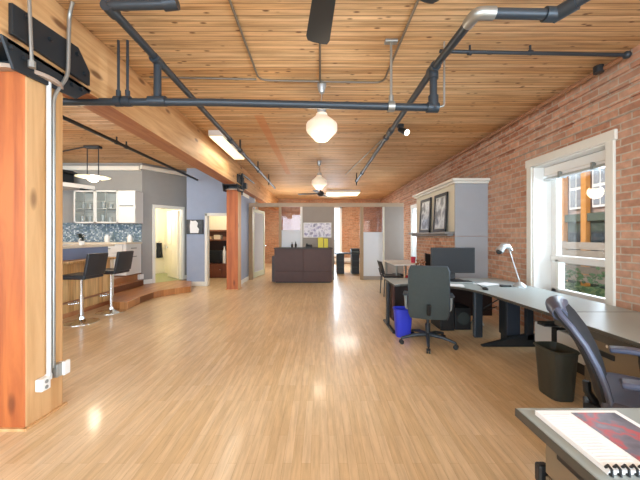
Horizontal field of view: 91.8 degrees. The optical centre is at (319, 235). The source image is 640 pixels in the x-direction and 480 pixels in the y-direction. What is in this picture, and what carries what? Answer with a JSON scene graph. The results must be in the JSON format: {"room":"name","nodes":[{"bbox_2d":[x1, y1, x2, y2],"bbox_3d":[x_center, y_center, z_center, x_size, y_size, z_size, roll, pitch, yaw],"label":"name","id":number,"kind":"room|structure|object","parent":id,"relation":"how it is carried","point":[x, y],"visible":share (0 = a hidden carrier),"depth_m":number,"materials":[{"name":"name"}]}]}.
{"room":"open-plan office","nodes":[
{"label":"open-plan office","id":0,"kind":"room"},
{"bbox_2d":[63,163,141,279],"bbox_3d":[-6.475,-0.240,7.827,4.050,3.180,0.145,0,0,0],"label":"wall","id":1,"kind":"structure","parent":0,"point":[120,180],"depth_m":7.75,"materials":[{"name":"grey paint"}]},
{"bbox_2d":[63,182,94,189],"bbox_3d":[-6.412,-1.170,7.325,1.576,0.160,0.850,0,0,0],"label":"wall shelf","id":2,"kind":"object","parent":1,"relation":"attached to","point":[66,186],"visible":0.37,"depth_m":7.48,"materials":[{"name":"white paint"}]},
{"bbox_2d":[63,169,76,182],"bbox_3d":[-6.350,-1.400,7.400,0.900,0.300,0.500,0,0,0],"label":"box","id":3,"kind":"object","parent":2,"relation":"on","point":[68,176],"visible":0.14,"depth_m":7.39,"materials":[{"name":"black metal"}]},
{"bbox_2d":[74,190,125,223],"bbox_3d":[-5.365,-0.700,7.582,1.070,0.780,0.345,0,0,0],"label":"upper cabinet","id":4,"kind":"object","parent":1,"relation":"attached to","point":[95,197],"visible":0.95,"depth_m":7.54,"materials":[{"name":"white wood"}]},
{"bbox_2d":[76,208,115,209],"bbox_3d":[-5.370,-0.660,7.600,1.000,0.020,0.260,0,0,0],"label":"shelf","id":5,"kind":"object","parent":4,"relation":"attached to","point":[76,208],"depth_m":7.47,"materials":[{"name":"white wood"}]},
{"bbox_2d":[63,223,141,241],"bbox_3d":[-5.830,-0.090,7.745,2.740,0.480,0.020,0,0,0],"label":"backsplash","id":6,"kind":"structure","parent":1,"relation":"attached to","point":[93,232],"depth_m":7.74,"materials":[{"name":"tile"}]},
{"bbox_2d":[63,165,186,176],"bbox_3d":[-5.798,-1.695,7.853,4.931,0.130,1.076,0,0,-15],"label":"trim","id":7,"kind":"structure","parent":1,"relation":"attached to","point":[70,168],"depth_m":7.66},
{"bbox_2d":[118,191,142,223],"bbox_3d":[-4.622,-0.700,7.572,0.405,0.780,0.365,0,0,0],"label":"upper cabinet","id":8,"kind":"object","parent":1,"relation":"attached to","point":[130,203],"visible":1,"depth_m":7.41,"materials":[{"name":"white wood"}]},
{"bbox_2d":[114,273,140,284],"bbox_3d":[-6.385,1.140,5.478,3.830,0.420,4.555,0,0,0],"label":"floor","id":9,"kind":"structure","parent":0,"point":[117,279],"depth_m":7.12,"materials":[{"name":"brown wood"}]},
{"bbox_2d":[63,242,141,275],"bbox_3d":[-5.815,0.530,7.402,2.770,0.760,0.655,0,0,0],"label":"base cabinet","id":10,"kind":"object","parent":9,"relation":"on","point":[119,246],"visible":0.24,"depth_m":7.15,"materials":[{"name":"white wood"}]},
{"bbox_2d":[63,242,141,243],"bbox_3d":[-5.815,0.170,7.405,2.770,0.040,0.650,0,0,0],"label":"countertop","id":11,"kind":"structure","parent":10,"relation":"on","point":[63,242],"depth_m":7.15,"materials":[{"name":"stone"}]},
{"bbox_2d":[142,163,186,280],"bbox_3d":[-4.042,-0.240,8.457,0.120,3.180,1.620,0,0,34],"label":"wall","id":12,"kind":"structure","parent":0,"point":[158,188],"depth_m":8.03,"materials":[{"name":"grey paint"}]},
{"bbox_2d":[152,204,184,282],"bbox_3d":[-4.386,0.200,8.567,0.882,2.020,0.916,0,0,34],"label":"door","id":13,"kind":"structure","parent":12,"relation":"in","point":[175,246],"depth_m":8.67,"materials":[{"name":"beige paint"}]},
{"bbox_2d":[155,208,178,273],"bbox_3d":[-4.774,0.050,9.158,1.880,2.600,1.550,0,0,34],"label":"wall","id":14,"kind":"structure","parent":0,"point":[160,214],"depth_m":10.08,"materials":[{"name":"beige paint"}]},
{"bbox_2d":[156,241,162,257],"bbox_3d":[-5.163,0.435,9.986,0.107,0.533,0.221,0,0,34],"label":"hanging towel","id":15,"kind":"object","parent":14,"relation":"hanging from","point":[159,254],"visible":1,"depth_m":9.95,"materials":[{"name":"grey fabric"}]},
{"bbox_2d":[155,273,181,282],"bbox_3d":[-4.697,1.280,9.076,1.900,0.140,1.340,0,0,34],"label":"floor","id":16,"kind":"structure","parent":0,"point":[160,277],"depth_m":8.83,"materials":[{"name":"tile"}]},
{"bbox_2d":[187,168,226,281],"bbox_3d":[-2.980,-0.240,8.635,1.240,3.180,0.530,0,0,0],"label":"wall","id":17,"kind":"structure","parent":0,"point":[204,195],"depth_m":8.37,"materials":[{"name":"blue paint"}]},
{"bbox_2d":[187,220,203,233],"bbox_3d":[-3.365,-0.245,8.348,0.450,0.390,0.043,0,0,0],"label":"picture","id":18,"kind":"object","parent":17,"relation":"attached to","point":[193,226],"visible":1,"depth_m":8.33,"materials":[{"name":"white paper"}]},
{"bbox_2d":[191,282,204,285],"bbox_3d":[-3.300,1.290,8.360,0.400,0.120,0.020,0,0,0],"label":"baseboard","id":19,"kind":"structure","parent":17,"relation":"attached to","point":[192,283],"depth_m":8.35,"materials":[{"name":"white wood"}]},
{"bbox_2d":[205,213,226,285],"bbox_3d":[-2.732,0.365,8.420,0.745,1.970,0.160,0,0,0],"label":"door frame","id":20,"kind":"structure","parent":17,"relation":"in","point":[207,215],"depth_m":8.34,"materials":[{"name":"white wood"}]},
{"bbox_2d":[209,198,254,229],"bbox_3d":[-3.700,-0.240,10.500,3.000,3.180,0.100,0,0,0],"label":"wall","id":21,"kind":"structure","parent":0,"point":[215,222],"depth_m":10.45,"materials":[{"name":"beige paint"}]},
{"bbox_2d":[241,195,254,279],"bbox_3d":[-2.280,0.050,9.425,0.160,2.600,2.050,0,0,0],"label":"wall","id":22,"kind":"structure","parent":0,"point":[245,201],"depth_m":9.15,"materials":[{"name":"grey paint"}]},
{"bbox_2d":[241,192,248,283],"bbox_3d":[-2.280,0.050,8.992,0.180,2.600,1.215,0,0,0],"label":"trim","id":23,"kind":"structure","parent":22,"relation":"attached to","point":[244,194],"depth_m":9.11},
{"bbox_2d":[0,263,584,479],"bbox_3d":[-2.550,1.400,5.800,11.900,0.100,19.600,0,0,0],"label":"floor","id":24,"kind":"structure","parent":0,"point":[265,379],"depth_m":2.58,"materials":[{"name":"brown wood"}]},
{"bbox_2d":[0,3,90,431],"bbox_3d":[-2.195,-0.115,2.357,0.430,2.930,0.776,0,0,0],"label":"column","id":25,"kind":"structure","parent":24,"relation":"on","point":[22,88],"depth_m":2.17,"materials":[{"name":"brown wood"}]},
{"bbox_2d":[35,82,51,391],"bbox_3d":[-2.021,-0.013,2.285,0.058,2.275,0.120,0,0,0],"label":"conduit","id":26,"kind":"object","parent":25,"relation":"attached to","point":[43,383],"visible":0.98,"depth_m":2.31,"materials":[{"name":"metal"}]},
{"bbox_2d":[52,1,74,377],"bbox_3d":[-2.001,-0.380,2.421,0.145,2.919,0.100,0,0,-33],"label":"conduit","id":27,"kind":"object","parent":25,"relation":"attached to","point":[59,368],"visible":0.96,"depth_m":2.36,"materials":[{"name":"grey metal"}]},
{"bbox_2d":[63,252,107,325],"bbox_3d":[-3.708,0.809,4.860,0.533,1.082,0.470,0,0,0],"label":"bar stool","id":28,"kind":"object","parent":24,"relation":"on","point":[95,263],"visible":0.96,"depth_m":4.81,"materials":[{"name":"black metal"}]},
{"bbox_2d":[63,244,115,318],"bbox_3d":[-4.365,0.760,4.785,0.770,1.180,3.070,0,0,0],"label":"breakfast bar","id":29,"kind":"object","parent":24,"relation":"on","point":[74,256],"visible":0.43,"depth_m":5.53,"materials":[{"name":"paint"}]},
{"bbox_2d":[76,234,86,244],"bbox_3d":[-4.430,0.063,5.744,0.179,0.214,0.192,0,0,-32],"label":"potted plant","id":30,"kind":"object","parent":29,"relation":"on","point":[81,241],"visible":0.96,"depth_m":5.72,"materials":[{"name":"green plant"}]},
{"bbox_2d":[95,251,133,314],"bbox_3d":[-3.688,0.809,5.520,0.533,1.082,0.470,0,0,0],"label":"bar stool","id":31,"kind":"object","parent":24,"relation":"on","point":[123,262],"visible":0.98,"depth_m":5.47,"materials":[{"name":"black leather"}]},
{"bbox_2d":[113,280,190,309],"bbox_3d":[-3.786,1.280,7.089,1.367,0.140,2.816,0,0,0],"label":"platform","id":32,"kind":"object","parent":24,"relation":"on","point":[127,299],"visible":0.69,"depth_m":6.83,"materials":[{"name":"brown wood"}]},
{"bbox_2d":[114,280,143,292],"bbox_3d":[-4.470,1.140,6.940,0.300,0.140,1.320,0,0,0],"label":"step","id":33,"kind":"structure","parent":32,"relation":"on","point":[136,283],"depth_m":6.99,"materials":[{"name":"brown wood"}]},
{"bbox_2d":[209,230,226,277],"bbox_3d":[-3.350,0.575,10.153,1.200,1.550,0.494,0,0,0],"label":"hutch","id":34,"kind":"object","parent":24,"relation":"on","point":[216,270],"visible":0.35,"depth_m":10.03,"materials":[{"name":"brown wood"}]},
{"bbox_2d":[209,250,222,262],"bbox_3d":[-3.410,0.680,10.185,0.420,0.420,0.230,0,0,0],"label":"television","id":35,"kind":"object","parent":34,"relation":"on","point":[215,256],"visible":0.9,"depth_m":10.07,"materials":[{"name":"black plastic"}]},
{"bbox_2d":[209,230,226,240],"bbox_3d":[-3.350,-0.025,10.185,1.200,0.350,0.430,0,0,0],"label":"shelf","id":36,"kind":"object","parent":34,"relation":"attached to","point":[211,232],"depth_m":10.33,"materials":[{"name":"brown wood"}]},
{"bbox_2d":[222,174,244,289],"bbox_3d":[-2.195,-0.115,7.950,0.430,2.930,0.776,0,0,0],"label":"column","id":37,"kind":"structure","parent":24,"relation":"on","point":[233,191],"depth_m":7.75,"materials":[{"name":"brown wood"}]},
{"bbox_2d":[272,247,332,282],"bbox_3d":[-0.520,0.848,9.200,1.760,1.005,0.600,0,0,0],"label":"reception desk","id":38,"kind":"object","parent":24,"relation":"on","point":[299,264],"visible":1,"depth_m":8.91,"materials":[{"name":"brown wood"}]},
{"bbox_2d":[318,238,322,247],"bbox_3d":[0.020,0.195,9.230,0.160,0.300,0.060,0,0,0],"label":"folder","id":39,"kind":"object","parent":38,"relation":"on","point":[320,240],"visible":1,"depth_m":9.20,"materials":[{"name":"yellow plastic"}]},
{"bbox_2d":[302,207,333,279],"bbox_3d":[-0.050,0.225,9.600,0.980,2.250,0.120,0,0,0],"label":"wall panel","id":40,"kind":"object","parent":24,"relation":"on","point":[309,214],"visible":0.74,"depth_m":9.54,"materials":[{"name":"beige paint"}]},
{"bbox_2d":[303,223,330,237],"bbox_3d":[-0.080,-0.180,9.525,0.860,0.460,0.030,0,0,0],"label":"poster","id":41,"kind":"object","parent":40,"relation":"attached to","point":[310,230],"visible":1,"depth_m":9.51,"materials":[{"name":"white paper"}]},
{"bbox_2d":[249,203,403,279],"bbox_3d":[0.190,0.165,9.605,4.780,2.370,0.110,0,0,0],"label":"glass wall","id":42,"kind":"structure","parent":24,"relation":"on","point":[372,244],"depth_m":9.55,"materials":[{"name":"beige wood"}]},
{"bbox_2d":[253,209,265,277],"bbox_3d":[-1.991,0.235,10.216,0.105,2.170,1.050,0,0,10],"label":"door","id":43,"kind":"structure","parent":42,"relation":"in","point":[259,245],"depth_m":10.19,"materials":[{"name":"white wood"}]},
{"bbox_2d":[335,252,359,273],"bbox_3d":[1.150,0.980,11.325,1.200,0.740,0.650,0,0,0],"label":"office desk","id":44,"kind":"object","parent":24,"relation":"on","point":[354,257],"visible":0.91,"depth_m":11.01,"materials":[{"name":"black metal"}]},
{"bbox_2d":[350,248,359,252],"bbox_3d":[1.270,0.530,11.245,0.300,0.160,0.410,0,0,0],"label":"printer","id":45,"kind":"object","parent":44,"relation":"on","point":[352,250],"visible":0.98,"depth_m":11.10,"materials":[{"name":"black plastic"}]},
{"bbox_2d":[377,260,402,296],"bbox_3d":[1.580,0.959,7.100,0.523,0.783,0.446,0,0,0],"label":"chair","id":46,"kind":"object","parent":24,"relation":"on","point":[381,268],"visible":0.93,"depth_m":6.93,"materials":[{"name":"black plastic"}]},
{"bbox_2d":[392,306,411,337],"bbox_3d":[1.120,1.160,4.190,0.264,0.380,0.224,0,0,0],"label":"waste bin","id":47,"kind":"object","parent":24,"relation":"on","point":[402,320],"visible":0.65,"depth_m":4.11,"materials":[{"name":"plastic"}]},
{"bbox_2d":[384,260,419,281],"bbox_3d":[1.970,0.988,7.500,0.620,0.725,1.200,0,0,0],"label":"work table","id":48,"kind":"object","parent":24,"relation":"on","point":[396,263],"visible":0.58,"depth_m":7.31,"materials":[{"name":"paint"}]},
{"bbox_2d":[399,265,458,353],"bbox_3d":[1.341,0.848,3.854,0.706,1.005,0.673,0,0,17],"label":"swivel chair","id":49,"kind":"object","parent":24,"relation":"on","point":[430,297],"visible":0.99,"depth_m":3.63,"materials":[{"name":"grey fabric"}]},
{"bbox_2d":[431,299,453,330],"bbox_3d":[1.820,1.125,4.612,0.200,0.450,0.415,0,0,0],"label":"computer tower","id":50,"kind":"object","parent":24,"relation":"on","point":[443,325],"visible":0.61,"depth_m":4.40,"materials":[{"name":"black metal"}]},
{"bbox_2d":[409,178,489,277],"bbox_3d":[2.670,0.155,6.780,0.760,2.390,2.480,0,0,0],"label":"fireplace","id":51,"kind":"object","parent":24,"relation":"on","point":[467,212],"visible":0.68,"depth_m":5.63,"materials":[{"name":"paint"}]},
{"bbox_2d":[419,197,431,232],"bbox_3d":[2.420,-0.466,7.140,0.070,0.770,0.680,0,0,0],"label":"framed print","id":52,"kind":"object","parent":51,"relation":"on","point":[425,205],"visible":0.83,"depth_m":7.10,"materials":[{"name":"grey paper"}]},
{"bbox_2d":[409,232,454,235],"bbox_3d":[2.435,-0.037,6.860,0.290,0.085,2.320,0,0,0],"label":"mantel shelf","id":53,"kind":"object","parent":51,"relation":"attached to","point":[422,233],"depth_m":6.35,"materials":[{"name":"white wood"}]},
{"bbox_2d":[432,192,447,231],"bbox_3d":[2.420,-0.466,6.250,0.070,0.770,0.660,0,0,0],"label":"framed print","id":54,"kind":"object","parent":51,"relation":"on","point":[441,200],"visible":0.91,"depth_m":6.20,"materials":[{"name":"white paper"}]},
{"bbox_2d":[454,303,470,329],"bbox_3d":[2.055,1.190,4.607,0.230,0.320,0.345,0,0,0],"label":"subwoofer","id":55,"kind":"object","parent":24,"relation":"on","point":[462,313],"visible":0.83,"depth_m":4.45,"materials":[{"name":"black plastic"}]},
{"bbox_2d":[457,312,469,324],"bbox_3d":[2.055,1.180,4.442,0.180,0.180,0.015,0,0,0],"label":"grille","id":56,"kind":"object","parent":55,"relation":"attached to","point":[463,318],"depth_m":4.43,"materials":[{"name":"grey fabric"}]},
{"bbox_2d":[499,300,519,338],"bbox_3d":[2.430,1.025,3.973,0.180,0.650,0.175,0,0,0],"label":"computer tower","id":57,"kind":"object","parent":24,"relation":"on","point":[509,314],"visible":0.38,"depth_m":3.88,"materials":[{"name":"black metal"}]},
{"bbox_2d":[383,278,636,346],"bbox_3d":[1.910,1.010,3.848,1.820,0.680,2.205,0,0,0],"label":"desk","id":58,"kind":"object","parent":24,"relation":"on","point":[532,299],"visible":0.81,"depth_m":3.81,"materials":[{"name":"grey laminate"}]},
{"bbox_2d":[430,247,474,279],"bbox_3d":[2.011,0.422,4.695,0.651,0.495,0.223,0,0,0],"label":"monitor","id":59,"kind":"object","parent":58,"relation":"on","point":[458,260],"visible":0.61,"depth_m":4.68,"materials":[{"name":"black plastic"}]},
{"bbox_2d":[450,280,472,282],"bbox_3d":[1.960,0.656,4.450,0.420,0.027,0.140,0,0,0],"label":"keyboard","id":60,"kind":"object","parent":58,"relation":"on","point":[451,281],"visible":0.67,"depth_m":4.39,"materials":[{"name":"grey plastic"}]},
{"bbox_2d":[473,282,497,285],"bbox_3d":[2.300,0.665,4.300,0.280,0.004,0.200,0,0,-29],"label":"paper sheet","id":61,"kind":"object","parent":58,"relation":"on","point":[482,283],"visible":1,"depth_m":4.33,"materials":[{"name":"white paper"}]},
{"bbox_2d":[384,278,636,314],"bbox_3d":[1.920,0.685,3.848,1.800,0.030,2.205,0,0,0],"label":"countertop","id":62,"kind":"structure","parent":58,"relation":"on","point":[532,298],"depth_m":3.49,"materials":[{"name":"grey laminate"}]},
{"bbox_2d":[495,243,526,287],"bbox_3d":[2.510,0.383,4.085,0.420,0.574,0.159,0,0,-6],"label":"desk lamp","id":63,"kind":"object","parent":58,"relation":"on","point":[500,249],"visible":1,"depth_m":4.04,"materials":[{"name":"silver metal"}]},
{"bbox_2d":[537,317,559,326],"bbox_3d":[2.425,0.840,3.750,0.650,0.180,1.700,0,0,0],"label":"cable tray","id":64,"kind":"object","parent":58,"relation":"on","point":[544,323],"depth_m":2.91,"materials":[{"name":"black plastic"}]},
{"bbox_2d":[533,341,580,401],"bbox_3d":[2.000,1.145,2.630,0.254,0.410,0.304,0,0,0],"label":"waste bin","id":65,"kind":"object","parent":24,"relation":"on","point":[557,362],"visible":1,"depth_m":2.53,"materials":[{"name":"grey plastic"}]},
{"bbox_2d":[535,445,583,479],"bbox_3d":[1.050,1.028,0.730,0.500,0.644,0.860,0,0,0],"label":"pedestal","id":66,"kind":"object","parent":24,"relation":"on","point":[555,468],"visible":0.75,"depth_m":1.07,"materials":[{"name":"beige metal"}]},
{"bbox_2d":[515,408,639,479],"bbox_3d":[1.792,0.688,0.708,2.056,0.032,1.015,0,0,0],"label":"desk","id":67,"kind":"object","parent":66,"relation":"on","point":[575,459],"visible":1,"depth_m":1.02,"materials":[{"name":"grey laminate"}]},
{"bbox_2d":[535,410,639,477],"bbox_3d":[0.965,0.659,1.017,0.313,0.029,0.313,0,0,0],"label":"spiral notebook","id":68,"kind":"object","parent":67,"relation":"on","point":[609,439],"visible":1,"depth_m":1.03,"materials":[{"name":"paper"}]},
{"bbox_2d":[572,413,639,460],"bbox_3d":[1.018,0.660,1.022,0.163,0.001,0.273,0,0,0],"label":"print","id":69,"kind":"object","parent":68,"relation":"on","point":[621,432],"depth_m":1.06},
{"bbox_2d":[535,321,585,375],"bbox_3d":[2.610,1.165,3.240,0.240,0.370,0.760,0,0,0],"label":"pedestal","id":70,"kind":"object","parent":24,"relation":"on","point":[555,334],"visible":0.21,"depth_m":3.26,"materials":[{"name":"beige plastic"}]},
{"bbox_2d":[545,295,639,407],"bbox_3d":[1.694,0.857,1.641,0.815,0.987,0.666,0,0,39],"label":"chair","id":71,"kind":"object","parent":24,"relation":"on","point":[612,390],"visible":0.83,"depth_m":1.68,"materials":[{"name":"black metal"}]},
{"bbox_2d":[547,312,639,348],"bbox_3d":[2.410,1.010,1.978,0.820,0.680,1.513,0,0,0],"label":"desk","id":72,"kind":"object","parent":24,"relation":"on","point":[610,328],"visible":0.52,"depth_m":2.30,"materials":[{"name":"grey laminate"}]},
{"bbox_2d":[585,339,639,397],"bbox_3d":[2.405,1.065,1.935,0.550,0.570,1.170,0,0,0],"label":"file","id":73,"kind":"object","parent":24,"relation":"on","point":[626,364],"visible":0.33,"depth_m":2.24,"materials":[{"name":"beige metal"}]},
{"bbox_2d":[258,199,381,262],"bbox_3d":[-2.625,-0.240,15.450,11.350,3.180,0.300,0,0,0],"label":"wall","id":74,"kind":"structure","parent":0,"point":[372,216],"depth_m":15.30,"materials":[{"name":"brick"}]},
{"bbox_2d":[334,207,341,256],"bbox_3d":[0.650,-0.220,15.305,0.900,2.500,0.210,0,0,0],"label":"window","id":75,"kind":"structure","parent":74,"relation":"in","point":[339,208],"depth_m":15.24,"materials":[{"name":"white glass"}]},
{"bbox_2d":[55,0,639,198],"bbox_3d":[-2.550,-1.905,5.800,11.900,0.150,19.600,0,0,0],"label":"ceiling","id":76,"kind":"structure","parent":0,"point":[484,93],"depth_m":3.43,"materials":[{"name":"brown wood"}]},
{"bbox_2d":[27,0,35,69],"bbox_3d":[-1.970,-1.490,2.111,0.042,0.680,0.063,0,0,0],"label":"conduit","id":77,"kind":"object","parent":76,"relation":"attached to","point":[31,63],"visible":1,"depth_m":2.10,"materials":[{"name":"metal"}]},
{"bbox_2d":[74,145,110,181],"bbox_3d":[-4.610,-1.465,6.300,0.610,0.730,0.610,0,0,0],"label":"pendant lamp","id":78,"kind":"object","parent":76,"relation":"hanging from","point":[93,178],"visible":1,"depth_m":6.24,"materials":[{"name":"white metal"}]},
{"bbox_2d":[112,40,123,106],"bbox_3d":[-1.885,-1.521,2.900,0.060,0.618,0.096,0,0,0],"label":"rod","id":79,"kind":"object","parent":76,"relation":"hanging from","point":[115,99],"visible":0.85,"depth_m":2.89,"materials":[{"name":"black metal"}]},
{"bbox_2d":[63,64,439,112],"bbox_3d":[-2.547,-1.387,2.900,7.307,0.467,0.093,0,0,0],"label":"pipe","id":80,"kind":"object","parent":79,"relation":"hanging from","point":[157,100],"visible":0.97,"depth_m":2.87,"materials":[{"name":"black metal"}]},
{"bbox_2d":[63,115,197,180],"bbox_3d":[-3.280,-1.537,5.250,0.068,0.125,6.100,0,0,0],"label":"pipe","id":81,"kind":"object","parent":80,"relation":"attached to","point":[65,118],"visible":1,"depth_m":5.01,"materials":[{"name":"black metal"}]},
{"bbox_2d":[121,40,132,106],"bbox_3d":[-1.800,-1.521,2.900,0.060,0.618,0.096,0,0,0],"label":"rod","id":82,"kind":"object","parent":76,"relation":"hanging from","point":[124,99],"visible":0.88,"depth_m":2.89,"materials":[{"name":"black metal"}]},
{"bbox_2d":[0,0,277,209],"bbox_3d":[-2.195,-1.550,5.750,0.290,0.560,19.100,0,0,0],"label":"timber beam","id":83,"kind":"structure","parent":76,"relation":"attached to","point":[167,128],"depth_m":3.50,"materials":[{"name":"brown wood"}]},
{"bbox_2d":[241,173,254,194],"bbox_3d":[-1.990,-1.336,8.664,0.100,0.571,1.472,0,0,0],"label":"conduit","id":84,"kind":"object","parent":83,"relation":"attached to","point":[243,185],"visible":0.94,"depth_m":8.15,"materials":[{"name":"grey metal"}]},
{"bbox_2d":[149,76,255,79],"bbox_3d":[-1.345,-1.818,3.575,1.211,0.022,0.022,0,0,-2],"label":"conduit","id":85,"kind":"object","parent":76,"relation":"attached to","point":[210,78],"visible":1,"depth_m":3.57,"materials":[{"name":"grey metal"}]},
{"bbox_2d":[208,130,244,158],"bbox_3d":[-1.805,-1.770,6.150,0.250,0.120,1.600,0,0,0],"label":"fluorescent light","id":86,"kind":"object","parent":76,"relation":"attached to","point":[216,136],"visible":0.86,"depth_m":5.79,"materials":[{"name":"white paint"}]},
{"bbox_2d":[298,189,328,196],"bbox_3d":[0.020,-1.570,10.300,1.178,0.520,1.178,0,0,-31],"label":"ceiling fan","id":87,"kind":"object","parent":76,"relation":"hanging from","point":[320,193],"visible":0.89,"depth_m":10.26,"materials":[{"name":"black metal"}]},
{"bbox_2d":[312,160,326,188],"bbox_3d":[-0.020,-1.485,7.560,0.374,0.690,0.374,0,0,0],"label":"globe pendant","id":88,"kind":"object","parent":76,"relation":"hanging from","point":[318,182],"visible":1,"depth_m":7.45,"materials":[{"name":"white glass"}]},
{"bbox_2d":[319,44,320,83],"bbox_3d":[0.000,-1.818,2.800,0.022,0.022,1.800,0,0,0],"label":"conduit","id":89,"kind":"object","parent":76,"relation":"attached to","point":[319,44],"visible":0.47,"depth_m":3.25,"materials":[{"name":"grey metal"}]},
{"bbox_2d":[306,83,336,142],"bbox_3d":[0.020,-1.485,3.730,0.374,0.690,0.374,0,0,0],"label":"globe pendant","id":90,"kind":"object","parent":76,"relation":"hanging from","point":[321,127],"visible":0.93,"depth_m":3.62,"materials":[{"name":"white glass"}]},
{"bbox_2d":[228,0,418,83],"bbox_3d":[0.025,-1.818,2.243,1.490,0.022,2.886,0,0,0],"label":"conduit","id":91,"kind":"object","parent":76,"relation":"attached to","point":[230,1],"visible":1,"depth_m":3.22,"materials":[{"name":"grey metal"}]},
{"bbox_2d":[326,190,360,195],"bbox_3d":[0.925,-1.770,12.750,1.350,0.120,1.100,0,0,0],"label":"fluorescent light","id":92,"kind":"object","parent":76,"relation":"attached to","point":[331,192],"visible":0.86,"depth_m":12.22,"materials":[{"name":"white paint"}]},
{"bbox_2d":[345,139,381,174],"bbox_3d":[0.975,-1.818,7.400,0.020,0.020,3.628,0,0,-7],"label":"conduit","id":93,"kind":"object","parent":76,"relation":"attached to","point":[381,139],"visible":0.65,"depth_m":6.93,"materials":[{"name":"metal"}]},
{"bbox_2d":[306,0,438,43],"bbox_3d":[0.042,-1.610,1.657,1.486,0.440,1.466,0,0,0],"label":"ceiling fan","id":94,"kind":"object","parent":76,"relation":"hanging from","point":[321,15],"visible":1,"depth_m":2.13,"materials":[{"name":"black metal"}]},
{"bbox_2d":[384,39,397,111],"bbox_3d":[0.665,-1.496,2.900,0.120,0.668,0.096,0,0,0],"label":"rod","id":95,"kind":"object","parent":76,"relation":"hanging from","point":[390,42],"visible":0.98,"depth_m":2.89,"materials":[{"name":"metal"}]},
{"bbox_2d":[397,123,408,135],"bbox_3d":[1.352,-1.726,5.061,0.118,0.207,0.221,0,0,-40],"label":"ceiling spotlight","id":96,"kind":"object","parent":76,"relation":"attached to","point":[401,129],"visible":0.94,"depth_m":5.03,"materials":[{"name":"black metal"}]},
{"bbox_2d":[440,41,444,107],"bbox_3d":[1.139,-1.515,2.920,0.083,0.630,0.020,0,0,0],"label":"support rod","id":97,"kind":"object","parent":76,"relation":"hanging from","point":[443,105],"visible":0.86,"depth_m":2.91,"materials":[{"name":"metal"}]},
{"bbox_2d":[355,0,589,181],"bbox_3d":[1.471,-1.545,5.341,0.916,0.184,7.518,0,0,0],"label":"pipe","id":98,"kind":"object","parent":76,"relation":"hanging from","point":[549,14],"visible":0.94,"depth_m":2.10,"materials":[{"name":"metal"}]},
{"bbox_2d":[439,45,631,58],"bbox_3d":[2.068,-1.767,2.980,1.836,0.126,0.072,0,0,0],"label":"pipe","id":99,"kind":"object","parent":76,"relation":"attached to","point":[627,54],"visible":1,"depth_m":2.97,"materials":[{"name":"black metal"}]},
{"bbox_3d":[-1.520,-1.690,7.600,0.090,0.280,0.050,0,0,0],"label":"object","id":100,"kind":"object","parent":76,"relation":"hanging from","visible":0},
{"bbox_2d":[100,0,275,188],"bbox_3d":[-1.290,-1.645,6.288,0.549,0.138,8.225,0,0,0],"label":"pipe","id":101,"kind":"object","parent":100,"relation":"hanging from","point":[112,8],"visible":0.98,"depth_m":2.43,"materials":[{"name":"black metal"}]},
{"bbox_2d":[385,207,403,277],"bbox_3d":[2.285,0.225,10.025,0.590,2.250,0.950,0,0,0],"label":"wall","id":102,"kind":"structure","parent":0,"point":[394,216],"depth_m":9.55,"materials":[{"name":"beige paint"}]},
{"bbox_2d":[382,44,639,330],"bbox_3d":[3.220,-0.240,5.800,0.340,3.180,19.600,0,0,0],"label":"wall","id":103,"kind":"structure","parent":0,"point":[507,183],"depth_m":4.21,"materials":[{"name":"brick"}]},
{"bbox_2d":[410,203,416,262],"bbox_3d":[3.185,-0.085,9.535,0.390,1.870,1.610,0,0,0],"label":"window","id":104,"kind":"structure","parent":103,"relation":"in","point":[413,206],"depth_m":10.21,"materials":[{"name":"white glass"}]},
{"bbox_2d":[380,57,623,200],"bbox_3d":[2.963,-1.733,9.090,0.174,0.093,12.220,0,0,0],"label":"pipe","id":105,"kind":"object","parent":103,"relation":"attached to","point":[598,69],"visible":0.98,"depth_m":4.08,"materials":[{"name":"black metal"}]},
{"bbox_2d":[381,51,639,210],"bbox_3d":[3.039,-1.482,5.750,0.022,0.535,19.100,0,0,0],"label":"trim","id":106,"kind":"structure","parent":103,"relation":"attached to","point":[631,105],"depth_m":4.01,"materials":[{"name":"brick"}]},
{"bbox_2d":[525,129,617,305],"bbox_3d":[3.185,-0.125,3.865,0.390,1.950,1.390,0,0,0],"label":"window","id":107,"kind":"structure","parent":103,"relation":"in","point":[545,262],"depth_m":4.30,"materials":[{"name":"white paint"}]},
{"bbox_2d":[544,150,604,180],"bbox_3d":[3.225,-0.870,3.865,0.130,0.200,1.110,0,0,0],"label":"roller blind","id":108,"kind":"object","parent":107,"relation":"attached to","point":[594,161],"visible":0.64,"depth_m":3.86,"materials":[{"name":"white fabric"}]},
{"label":"outside","id":109,"kind":"structure","parent":0,"visible":0},
{"bbox_2d":[566,282,604,297],"bbox_3d":[16.775,1.750,9.000,26.450,0.100,42.000,0,0,0],"label":"lawn","id":110,"kind":"structure","parent":109,"point":[567,283],"depth_m":9.85,"materials":[{"name":"green plant"}]},
{"bbox_2d":[564,267,588,292],"bbox_3d":[6.100,1.194,7.818,1.014,1.012,1.216,0,0,0],"label":"shrub","id":111,"kind":"object","parent":110,"relation":"on","point":[567,275],"visible":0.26,"depth_m":7.56,"materials":[{"name":"green plant"}]},
{"bbox_2d":[561,168,604,288],"bbox_3d":[9.225,-2.475,10.500,0.550,8.350,15.000,0,0,0],"label":"house","id":112,"kind":"structure","parent":110,"relation":"on","point":[582,194],"depth_m":10.53,"materials":[{"name":"brick"}]},
{"bbox_2d":[561,241,604,288],"bbox_3d":[7.225,0.925,8.000,0.150,1.550,12.000,0,0,0],"label":"fence","id":113,"kind":"object","parent":110,"relation":"on","point":[565,246],"visible":0.25,"depth_m":8.38,"materials":[{"name":"brown wood"}]},
{"bbox_2d":[575,267,604,297],"bbox_3d":[6.182,1.172,6.612,1.138,1.056,1.316,0,0,0],"label":"shrub","id":114,"kind":"object","parent":110,"relation":"on","point":[590,280],"visible":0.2,"depth_m":6.88,"materials":[{"name":"green plant"}]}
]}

